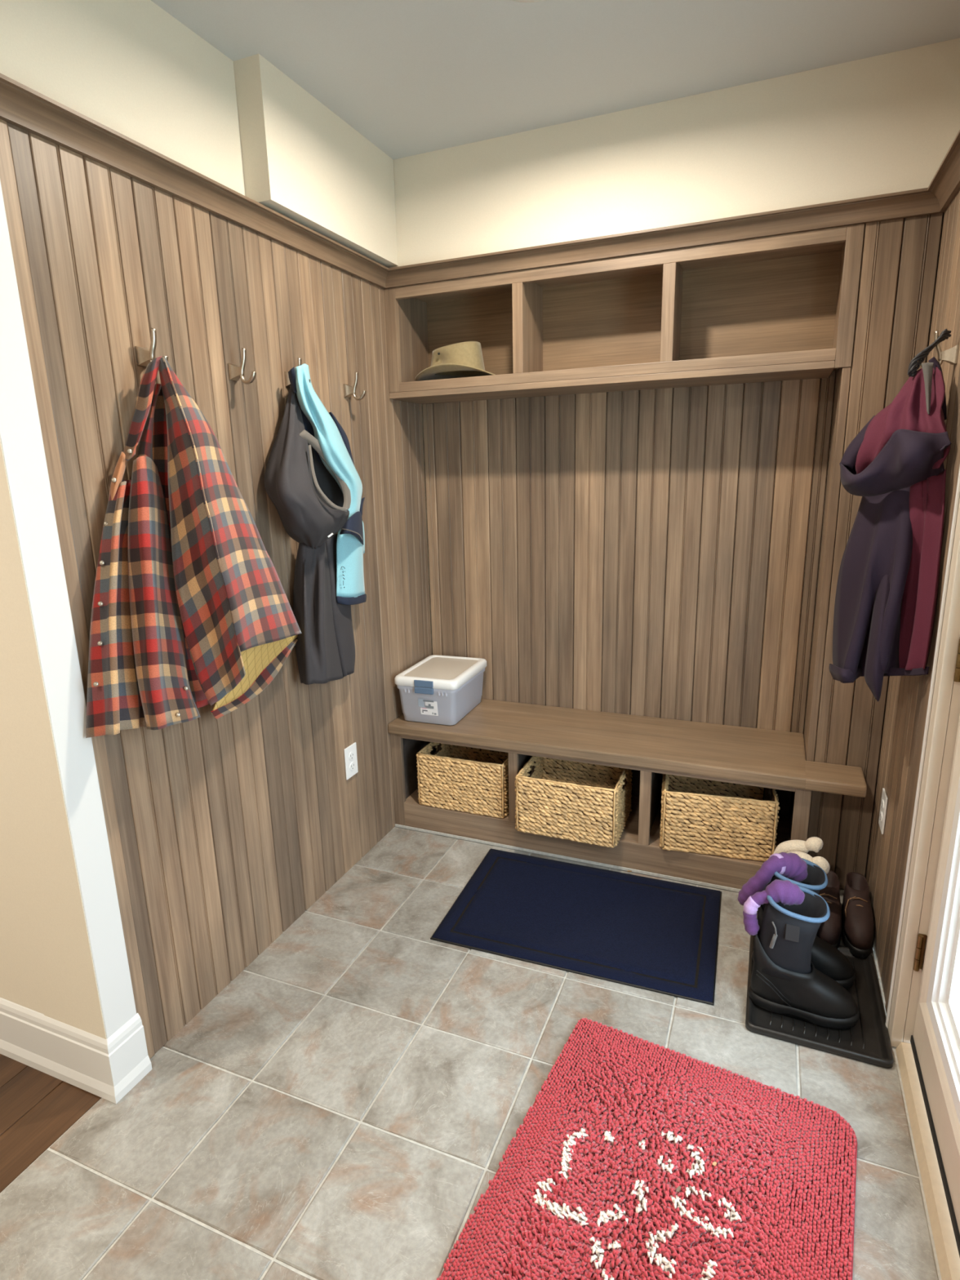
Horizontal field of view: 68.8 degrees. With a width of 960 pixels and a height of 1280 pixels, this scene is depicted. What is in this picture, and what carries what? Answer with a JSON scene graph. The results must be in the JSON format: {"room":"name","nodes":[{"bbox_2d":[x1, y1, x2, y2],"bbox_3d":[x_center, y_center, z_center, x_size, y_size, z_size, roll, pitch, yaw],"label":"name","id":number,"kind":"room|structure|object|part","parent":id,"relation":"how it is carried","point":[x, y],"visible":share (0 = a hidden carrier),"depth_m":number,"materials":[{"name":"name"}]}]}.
{"room":"mudroom","nodes":[
{"label":"mudroom","id":0,"kind":"room"},
{"bbox_2d":[0,438,106,1039],"bbox_3d":[-2.406,-0.241,2.062,3.310,2.475,0.121,4,15,22],"label":"wall","id":1,"kind":"structure","parent":0,"point":[46,966],"depth_m":1.57,"materials":[{"name":"beige paint"}]},
{"bbox_2d":[0,181,136,1038],"bbox_3d":[-0.956,0.062,1.504,0.172,2.080,0.085,4,15,22],"label":"trim","id":2,"kind":"structure","parent":1,"relation":"attached to","point":[20,432],"depth_m":1.45,"materials":[{"name":"white paint"}]},
{"bbox_2d":[0,997,151,1103],"bbox_3d":[-2.332,0.893,2.288,3.231,0.160,0.106,4,15,22],"label":"baseboard","id":3,"kind":"structure","parent":1,"relation":"attached to","point":[108,1068],"depth_m":1.70,"materials":[{"name":"white paint"}]},
{"bbox_2d":[0,0,398,266],"bbox_3d":[-0.706,-1.315,1.835,0.276,0.362,1.491,4,15,22],"label":"wall","id":4,"kind":"structure","parent":0,"point":[131,68],"depth_m":1.74,"materials":[{"name":"beige paint"}]},
{"bbox_2d":[0,73,389,288],"bbox_3d":[-0.619,-1.128,1.850,0.052,0.052,1.540,4,15,22],"label":"trim","id":5,"kind":"structure","parent":4,"relation":"attached to","point":[21,106],"depth_m":1.60,"materials":[{"name":"brown wood"}]},
{"bbox_2d":[0,119,431,1058],"bbox_3d":[-0.630,-0.341,2.298,0.202,2.475,1.940,4,15,22],"label":"wall","id":6,"kind":"structure","parent":0,"point":[223,832],"depth_m":1.90,"materials":[{"name":"brown wood"}]},
{"bbox_2d":[134,328,168,370],"bbox_3d":[-0.743,-0.660,1.595,0.077,0.090,0.031,4,15,22],"label":"coat hook","id":7,"kind":"object","parent":6,"relation":"attached to","point":[144,356],"visible":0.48,"depth_m":1.60,"materials":[{"name":"silver metal"}]},
{"bbox_3d":[-0.762,-0.650,1.606,0.034,0.041,0.031,4,15,22],"label":"plate","id":8,"kind":"part","parent":7,"relation":"part of","materials":[{"name":"silver metal"}]},
{"bbox_2d":[85,355,302,737],"bbox_3d":[-0.634,-0.224,1.744,0.219,0.886,0.765,4,15,22],"label":"jacket","id":9,"kind":"object","parent":6,"relation":"attached to","point":[191,610],"visible":1,"depth_m":1.62,"materials":[{"name":"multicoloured fabric"}]},
{"bbox_3d":[-0.794,-0.066,1.550,0.074,0.561,0.214,3,14,18],"label":"panel","id":10,"kind":"part","parent":9,"relation":"part of","materials":[{"name":"multicoloured fabric"}]},
{"bbox_3d":[-0.746,-0.091,1.633,0.060,0.652,0.216,0,14,6],"label":"panel","id":11,"kind":"part","parent":9,"relation":"part of","materials":[{"name":"multicoloured fabric"}]},
{"bbox_3d":[-0.762,-0.196,1.677,0.042,0.797,0.192,7,16,32],"label":"panel","id":12,"kind":"part","parent":9,"relation":"part of","materials":[{"name":"multicoloured fabric"}]},
{"bbox_3d":[-0.650,-0.223,1.655,0.167,0.836,0.104,4,15,22],"label":"flared panel","id":13,"kind":"part","parent":9,"relation":"part of","materials":[{"name":"multicoloured fabric"}]},
{"bbox_3d":[-0.629,-0.316,1.800,0.131,0.726,0.473,0,14,5],"label":"flared panel","id":14,"kind":"part","parent":9,"relation":"part of","materials":[{"name":"multicoloured fabric"}]},
{"bbox_2d":[227,347,256,384],"bbox_3d":[-0.629,-0.726,1.864,0.077,0.090,0.031,4,15,22],"label":"coat hook","id":15,"kind":"object","parent":6,"relation":"attached to","point":[235,372],"visible":1,"depth_m":1.86,"materials":[{"name":"silver metal"}]},
{"bbox_3d":[-0.648,-0.717,1.875,0.034,0.041,0.031,4,15,22],"label":"plate","id":16,"kind":"part","parent":15,"relation":"part of","materials":[{"name":"silver metal"}]},
{"bbox_2d":[284,357,310,386],"bbox_3d":[-0.537,-0.787,2.078,0.077,0.090,0.031,4,15,22],"label":"coat hook","id":17,"kind":"object","parent":6,"relation":"attached to","point":[299,360],"visible":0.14,"depth_m":2.08,"materials":[{"name":"silver metal"}]},
{"bbox_3d":[-0.557,-0.777,2.089,0.034,0.041,0.031,4,15,22],"label":"plate","id":18,"kind":"part","parent":17,"relation":"part of","materials":[{"name":"silver metal"}]},
{"bbox_2d":[264,385,355,684],"bbox_3d":[-0.483,-0.295,2.173,0.141,0.947,0.436,4,15,22],"label":"jacket","id":19,"kind":"object","parent":17,"relation":"hanging from","point":[310,504],"visible":0.91,"depth_m":2.15,"materials":[{"name":"grey fabric"}]},
{"bbox_3d":[-0.506,-0.505,2.064,0.132,0.485,0.318,4,15,22],"label":"seat panel","id":20,"kind":"part","parent":19,"relation":"part of","materials":[{"name":"grey fabric"}]},
{"bbox_3d":[-0.497,-0.080,2.242,0.092,0.497,0.261,4,15,22],"label":"leg","id":21,"kind":"part","parent":19,"relation":"part of","materials":[{"name":"grey fabric"}]},
{"bbox_3d":[-0.467,-0.116,2.380,0.038,0.492,0.133,4,15,22],"label":"leg","id":22,"kind":"part","parent":19,"relation":"part of","materials":[{"name":"grey fabric"}]},
{"bbox_2d":[288,364,366,604],"bbox_3d":[-0.452,-0.472,2.277,0.100,0.761,0.411,3,14,17],"label":"scarf","id":23,"kind":"object","parent":17,"relation":"hanging from","point":[323,425],"visible":0.91,"depth_m":2.27,"materials":[{"name":"blue fabric"}]},
{"bbox_2d":[343,742,358,779],"bbox_3d":[-0.469,0.441,2.559,0.008,0.119,0.075,4,15,22],"label":"wall outlet","id":24,"kind":"object","parent":6,"relation":"attached to","point":[350,752],"visible":1,"depth_m":2.55,"materials":[{"name":"white plastic"}]},
{"bbox_2d":[348,751,354,759],"bbox_3d":[-0.467,0.422,2.553,0.003,0.031,0.033,4,15,22],"label":"receptacle","id":25,"kind":"object","parent":24,"relation":"attached to","point":[351,754],"depth_m":2.55,"materials":[{"name":"white plastic"}]},
{"bbox_2d":[349,761,355,770],"bbox_3d":[-0.467,0.461,2.563,0.003,0.031,0.033,4,15,22],"label":"receptacle","id":26,"kind":"object","parent":24,"relation":"attached to","point":[352,764],"depth_m":2.56,"materials":[{"name":"white plastic"}]},
{"bbox_2d":[342,372,365,399],"bbox_3d":[-0.418,-0.853,2.359,0.077,0.090,0.031,4,15,22],"label":"coat hook","id":27,"kind":"object","parent":6,"relation":"attached to","point":[348,390],"visible":1,"depth_m":2.36,"materials":[{"name":"silver metal"}]},
{"bbox_3d":[-0.438,-0.843,2.370,0.034,0.041,0.031,4,15,22],"label":"plate","id":28,"kind":"part","parent":27,"relation":"part of","materials":[{"name":"silver metal"}]},
{"bbox_2d":[0,826,942,1279],"bbox_3d":[-2.198,1.425,0.545,5.060,0.060,6.836,4,15,22],"label":"floor","id":29,"kind":"structure","parent":0,"point":[343,1108],"depth_m":1.64,"materials":[{"name":"tile"}]},
{"bbox_2d":[430,848,721,1004],"bbox_3d":[0.336,0.899,2.310,0.869,0.012,0.578,4,15,22],"label":"door mat","id":30,"kind":"object","parent":29,"relation":"on","point":[658,935],"visible":1,"depth_m":2.25,"materials":[{"name":"blue fabric"}]},
{"bbox_2d":[387,698,866,892],"bbox_3d":[0.497,0.568,2.721,1.691,0.457,0.422,4,15,22],"label":"bench","id":31,"kind":"object","parent":29,"relation":"on","point":[651,747],"visible":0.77,"depth_m":2.59,"materials":[{"name":"brown wood"}]},
{"bbox_2d":[394,654,486,725],"bbox_3d":[-0.153,0.203,2.911,0.270,0.190,0.377,4,14,20],"label":"storage bin","id":32,"kind":"object","parent":31,"relation":"on","point":[437,689],"visible":1,"depth_m":2.78,"materials":[{"name":"white plastic"}]},
{"bbox_2d":[417,698,424,706],"bbox_3d":[-0.232,0.248,2.765,0.026,0.033,0.003,4,14,20],"label":"print","id":33,"kind":"object","parent":32,"relation":"attached to","point":[421,704],"depth_m":2.77},
{"bbox_2d":[425,701,437,709],"bbox_3d":[-0.191,0.256,2.752,0.052,0.034,0.003,4,14,20],"label":"print","id":34,"kind":"object","parent":32,"relation":"on","point":[428,704],"depth_m":2.75,"materials":[{"name":"white paper"}]},
{"bbox_3d":[-0.155,0.128,2.893,0.270,0.035,0.366,4,14,20],"label":"lid","id":35,"kind":"part","parent":32,"relation":"part of","materials":[{"name":"white plastic"}]},
{"bbox_3d":[-0.155,0.118,2.890,0.213,0.007,0.309,4,14,20],"label":"lid panel","id":36,"kind":"part","parent":32,"relation":"part of","materials":[{"name":"beige plastic"}]},
{"bbox_2d":[416,742,509,818],"bbox_3d":[-0.025,0.538,2.897,0.385,0.226,0.314,4,15,21],"label":"woven basket","id":37,"kind":"object","parent":31,"relation":"on","point":[473,780],"visible":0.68,"depth_m":2.77,"materials":[{"name":"woven seagrass"},{"name":"straw"}]},
{"bbox_3d":[-0.191,0.528,2.965,0.006,0.218,0.288,4,15,21],"label":"panel","id":38,"kind":"part","parent":37,"relation":"part of","materials":[{"name":"wicker"}]},
{"bbox_3d":[-0.079,0.573,2.767,0.354,0.218,0.006,4,15,21],"label":"panel","id":39,"kind":"part","parent":37,"relation":"part of","materials":[{"name":"wicker"}]},
{"bbox_3d":[0.030,0.506,3.032,0.354,0.218,0.006,4,15,21],"label":"panel","id":40,"kind":"part","parent":37,"relation":"part of","materials":[{"name":"wicker"}]},
{"bbox_3d":[0.143,0.551,2.833,0.006,0.218,0.288,4,15,21],"label":"panel","id":41,"kind":"part","parent":37,"relation":"part of","materials":[{"name":"wicker"}]},
{"bbox_2d":[515,755,632,848],"bbox_3d":[0.360,0.584,2.667,0.385,0.226,0.314,4,15,22],"label":"woven basket","id":42,"kind":"object","parent":31,"relation":"on","point":[588,803],"visible":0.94,"depth_m":2.55,"materials":[{"name":"woven straw"}]},
{"bbox_3d":[0.195,0.574,2.736,0.006,0.218,0.288,4,15,22],"label":"panel","id":43,"kind":"part","parent":42,"relation":"part of","materials":[{"name":"wicker"}]},
{"bbox_3d":[0.306,0.619,2.537,0.354,0.218,0.006,4,15,22],"label":"panel","id":44,"kind":"part","parent":42,"relation":"part of","materials":[{"name":"wicker"}]},
{"bbox_3d":[0.417,0.553,2.801,0.354,0.218,0.006,4,15,22],"label":"panel","id":45,"kind":"part","parent":42,"relation":"part of","materials":[{"name":"wicker"}]},
{"bbox_3d":[0.528,0.598,2.603,0.006,0.218,0.288,4,15,22],"label":"panel","id":46,"kind":"part","parent":42,"relation":"part of","materials":[{"name":"wicker"}]},
{"bbox_3d":[0.416,0.359,2.703,1.525,0.040,0.422,4,15,22],"label":"seat","id":47,"kind":"part","parent":31,"relation":"part of","materials":[{"name":"brown wood"}]},
{"bbox_3d":[0.353,0.430,2.544,1.447,0.018,0.019,4,15,22],"label":"rail","id":48,"kind":"part","parent":31,"relation":"part of","materials":[{"name":"brown wood"}]},
{"bbox_3d":[0.497,0.480,2.927,1.523,0.300,0.012,4,15,22],"label":"panel","id":49,"kind":"part","parent":31,"relation":"part of","materials":[{"name":"brown wood"}]},
{"bbox_2d":[659,773,779,861],"bbox_3d":[0.856,0.603,2.540,0.385,0.226,0.314,2,14,16],"label":"woven basket","id":50,"kind":"object","parent":31,"relation":"on","point":[699,815],"visible":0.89,"depth_m":2.41,"materials":[{"name":"dark straw"},{"name":"tan woven straw"}]},
{"bbox_3d":[0.896,0.570,2.680,0.354,0.218,0.006,3,14,16],"label":"panel","id":51,"kind":"part","parent":50,"relation":"part of","materials":[{"name":"beige wicker"}]},
{"bbox_3d":[0.816,0.639,2.406,0.354,0.218,0.006,2,14,16],"label":"panel","id":52,"kind":"part","parent":50,"relation":"part of","materials":[{"name":"wicker"}]},
{"bbox_3d":[1.030,0.612,2.494,0.006,0.218,0.288,2,14,16],"label":"panel","id":53,"kind":"part","parent":50,"relation":"part of","materials":[{"name":"wicker"}]},
{"bbox_3d":[1.142,0.447,2.269,0.177,0.040,0.157,4,15,22],"label":"seat","id":54,"kind":"part","parent":31,"relation":"part of","materials":[{"name":"brown wood"}]},
{"bbox_2d":[436,1017,857,1279],"bbox_3d":[0.317,1.135,1.302,0.657,0.027,0.980,6,15,28],"label":"shag rug","id":55,"kind":"object","parent":29,"relation":"on","point":[584,1188],"visible":1,"depth_m":1.43,"materials":[{"name":"red fabric"}]},
{"bbox_2d":[675,1185,680,1191],"bbox_3d":[0.398,1.098,1.403,0.016,0.004,0.007,-10,16,-33],"label":"bit","id":56,"kind":"object","parent":55,"relation":"on","point":[678,1188],"visible":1,"depth_m":1.40,"materials":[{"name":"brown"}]},
{"bbox_2d":[745,934,893,1068],"bbox_3d":[0.924,0.969,1.946,0.338,0.019,0.434,4,15,22],"label":"tray","id":57,"kind":"object","parent":29,"relation":"on","point":[868,1042],"visible":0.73,"depth_m":1.81,"materials":[{"name":"black plastic"}]},
{"bbox_2d":[747,884,859,1029],"bbox_3d":[0.856,0.826,1.836,0.270,0.335,0.147,4,15,22],"label":"rubber boot","id":58,"kind":"object","parent":57,"relation":"on","point":[784,980],"visible":0.94,"depth_m":1.82,"materials":[{"name":"black rubber"},{"name":"blue rubber"}]},
{"bbox_2d":[742,879,804,935],"bbox_3d":[0.767,0.702,1.839,0.147,0.163,0.055,2,14,15],"label":"sock","id":59,"kind":"object","parent":58,"relation":"on","point":[784,891],"visible":1,"depth_m":1.82,"materials":[{"name":"purple fabric"}]},
{"bbox_2d":[751,857,855,989],"bbox_3d":[0.917,0.792,1.970,0.270,0.335,0.147,5,15,23],"label":"rubber boot","id":60,"kind":"object","parent":57,"relation":"on","point":[826,958],"visible":0.31,"depth_m":1.94,"materials":[{"name":"black rubber"},{"name":"blue rubber"}]},
{"bbox_2d":[737,852,808,905],"bbox_3d":[0.818,0.668,1.963,0.190,0.155,0.069,-3,14,-6],"label":"sock","id":61,"kind":"object","parent":60,"relation":"attached to","point":[790,865],"visible":0.82,"depth_m":1.93,"materials":[{"name":"purple fabric"}]},
{"bbox_2d":[773,836,822,853],"bbox_3d":[1.001,0.744,2.218,0.136,0.314,0.098,7,16,32],"label":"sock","id":62,"kind":"object","parent":60,"relation":"on","point":[815,844],"visible":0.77,"depth_m":2.15,"materials":[{"name":"beige fabric"}]},
{"bbox_2d":[786,851,830,874],"bbox_3d":[0.976,0.788,2.123,0.135,0.273,0.119,4,15,22],"label":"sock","id":63,"kind":"object","parent":60,"relation":"on","point":[820,861],"visible":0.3,"depth_m":2.10,"materials":[{"name":"beige fabric"}]},
{"bbox_2d":[816,870,841,948],"bbox_3d":[1.086,0.843,2.196,0.084,0.125,0.280,5,15,24],"label":"leather shoe","id":64,"kind":"object","parent":29,"relation":"on","point":[829,931],"visible":0.59,"depth_m":2.13,"materials":[{"name":"brown leather"}]},
{"bbox_2d":[840,871,873,958],"bbox_3d":[1.170,0.846,2.175,0.084,0.125,0.280,4,15,22],"label":"leather shoe","id":65,"kind":"object","parent":29,"relation":"on","point":[857,917],"visible":0.97,"depth_m":2.12,"materials":[{"name":"brown leather"}]},
{"bbox_2d":[151,0,959,159],"bbox_3d":[-1.818,-1.263,0.834,5.180,0.060,4.985,4,15,22],"label":"ceiling","id":66,"kind":"structure","parent":0,"point":[412,77],"depth_m":1.79,"materials":[{"name":"paint"}]},
{"bbox_2d":[512,0,543,2],"bbox_3d":[0.113,-1.444,1.532,0.164,0.006,0.164,4,15,22],"label":"recessed light","id":67,"kind":"object","parent":66,"relation":"in","point":[519,1],"visible":1,"depth_m":1.60,"materials":[{"name":"white paint"}]},
{"bbox_2d":[421,368,838,735],"bbox_3d":[0.654,-0.469,2.696,1.900,2.475,0.120,4,15,22],"label":"wall","id":68,"kind":"structure","parent":0,"point":[655,553],"depth_m":2.69,"materials":[{"name":"brown wood"}]},
{"bbox_2d":[384,223,864,404],"bbox_3d":[0.421,-1.079,2.424,1.548,0.399,0.269,4,15,22],"label":"cubby shelf","id":69,"kind":"object","parent":68,"relation":"attached to","point":[778,308],"visible":0.98,"depth_m":2.40,"materials":[{"name":"brown wood"}]},
{"bbox_2d":[414,341,494,381],"bbox_3d":[-0.078,-1.040,2.641,0.360,0.138,0.232,4,15,22],"label":"hat","id":70,"kind":"object","parent":69,"relation":"on","point":[463,359],"visible":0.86,"depth_m":2.58,"materials":[{"name":"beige fabric"}]},
{"bbox_3d":[-0.088,-1.057,2.640,0.216,0.104,0.160,4,15,22],"label":"crown","id":71,"kind":"part","parent":70,"relation":"part of","materials":[{"name":"beige fabric"}]},
{"bbox_3d":[0.378,-0.895,2.351,1.460,0.034,0.023,4,15,22],"label":"rail","id":72,"kind":"part","parent":69,"relation":"part of","materials":[{"name":"brown wood"}]},
{"bbox_3d":[0.371,-1.209,2.276,1.460,0.037,0.022,4,15,22],"label":"rail","id":73,"kind":"part","parent":69,"relation":"part of","materials":[{"name":"brown wood"}]},
{"bbox_3d":[0.460,-1.120,2.542,1.525,0.377,0.008,4,15,22],"label":"panel","id":74,"kind":"part","parent":69,"relation":"part of","materials":[{"name":"brown wood"}]},
{"bbox_2d":[387,38,959,267],"bbox_3d":[0.561,-1.464,2.311,1.880,0.354,0.393,4,15,22],"label":"wall","id":75,"kind":"structure","parent":0,"point":[886,123],"depth_m":2.07,"materials":[{"name":"beige paint"}]},
{"bbox_2d":[384,187,943,288],"bbox_3d":[0.445,-1.238,2.200,1.740,0.052,0.052,4,15,22],"label":"trim","id":76,"kind":"structure","parent":75,"relation":"attached to","point":[921,202],"depth_m":2.13,"materials":[{"name":"brown wood"}]},
{"bbox_2d":[804,212,944,889],"bbox_3d":[1.303,-0.197,2.283,0.354,2.111,0.282,4,15,22],"label":"wall","id":77,"kind":"structure","parent":0,"point":[844,722],"depth_m":2.15,"materials":[{"name":"brown wood"}]},
{"bbox_2d":[866,189,959,1012],"bbox_3d":[0.469,0.182,0.020,0.144,2.475,4.616,4,15,22],"label":"wall","id":78,"kind":"structure","parent":0,"point":[908,696],"depth_m":1.86,"materials":[{"name":"brown wood"}]},
{"bbox_2d":[878,787,888,834],"bbox_3d":[1.220,0.518,2.125,0.008,0.119,0.075,4,15,22],"label":"wall outlet","id":79,"kind":"object","parent":78,"relation":"attached to","point":[884,797],"visible":1,"depth_m":2.11,"materials":[{"name":"white plastic"}]},
{"bbox_2d":[880,811,882,822],"bbox_3d":[1.218,0.537,2.131,0.003,0.031,0.033,4,15,22],"label":"receptacle","id":80,"kind":"object","parent":79,"relation":"attached to","point":[881,812],"depth_m":2.12,"materials":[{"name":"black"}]},
{"bbox_2d":[881,799,884,809],"bbox_3d":[1.217,0.498,2.121,0.003,0.031,0.033,4,15,22],"label":"receptacle","id":81,"kind":"object","parent":79,"relation":"attached to","point":[882,800],"depth_m":2.11,"materials":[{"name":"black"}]},
{"bbox_2d":[885,466,959,1047],"bbox_3d":[0.842,0.099,1.096,0.026,2.115,1.036,4,15,22],"label":"trim","id":82,"kind":"structure","parent":78,"relation":"attached to","point":[950,630],"depth_m":1.60,"materials":[{"name":"paint"}]},
{"bbox_2d":[895,638,959,1279],"bbox_3d":[0.901,0.124,1.079,0.128,2.077,0.978,4,15,22],"label":"door","id":83,"kind":"structure","parent":78,"relation":"in","point":[928,1055],"depth_m":1.52,"materials":[{"name":"paint"}]},
{"bbox_3d":[0.876,0.082,1.079,0.028,1.701,0.706,4,15,22],"label":"glazing frame","id":84,"kind":"part","parent":83,"relation":"part of","materials":[{"name":"white paint"}]},
{"bbox_2d":[920,330,959,368],"bbox_3d":[1.083,-0.683,1.658,0.077,0.090,0.031,4,15,22],"label":"coat hook","id":85,"kind":"object","parent":78,"relation":"attached to","point":[950,356],"visible":0.77,"depth_m":1.65,"materials":[{"name":"silver metal"}]},
{"bbox_2d":[828,328,951,701],"bbox_3d":[1.022,-0.286,1.744,0.160,0.901,0.351,-6,14,-19],"label":"coat","id":86,"kind":"object","parent":85,"relation":"hanging from","point":[886,597],"visible":1,"depth_m":1.73,"materials":[{"name":"fabric"}]},
{"bbox_2d":[839,429,951,496],"bbox_3d":[0.993,-0.430,1.719,0.119,0.160,0.306,-5,14,-16],"label":"hood","id":87,"kind":"object","parent":86,"relation":"attached to","point":[876,462],"depth_m":1.67,"materials":[{"name":"fabric"}]},
{"bbox_3d":[1.064,-0.152,1.680,0.044,0.506,0.178,0,14,5],"label":"panel","id":88,"kind":"part","parent":86,"relation":"part of","materials":[{"name":"red fabric"}]},
{"bbox_3d":[1.103,-0.670,1.652,0.034,0.041,0.031,4,15,22],"label":"plate","id":89,"kind":"part","parent":85,"relation":"part of","materials":[{"name":"silver metal"}]},
{"bbox_2d":[928,129,959,212],"bbox_3d":[0.378,-0.678,-0.111,0.052,0.052,4.500,4,15,22],"label":"trim","id":90,"kind":"structure","parent":78,"relation":"attached to","point":[944,185],"depth_m":1.75,"materials":[{"name":"brown wood"}]}
]}

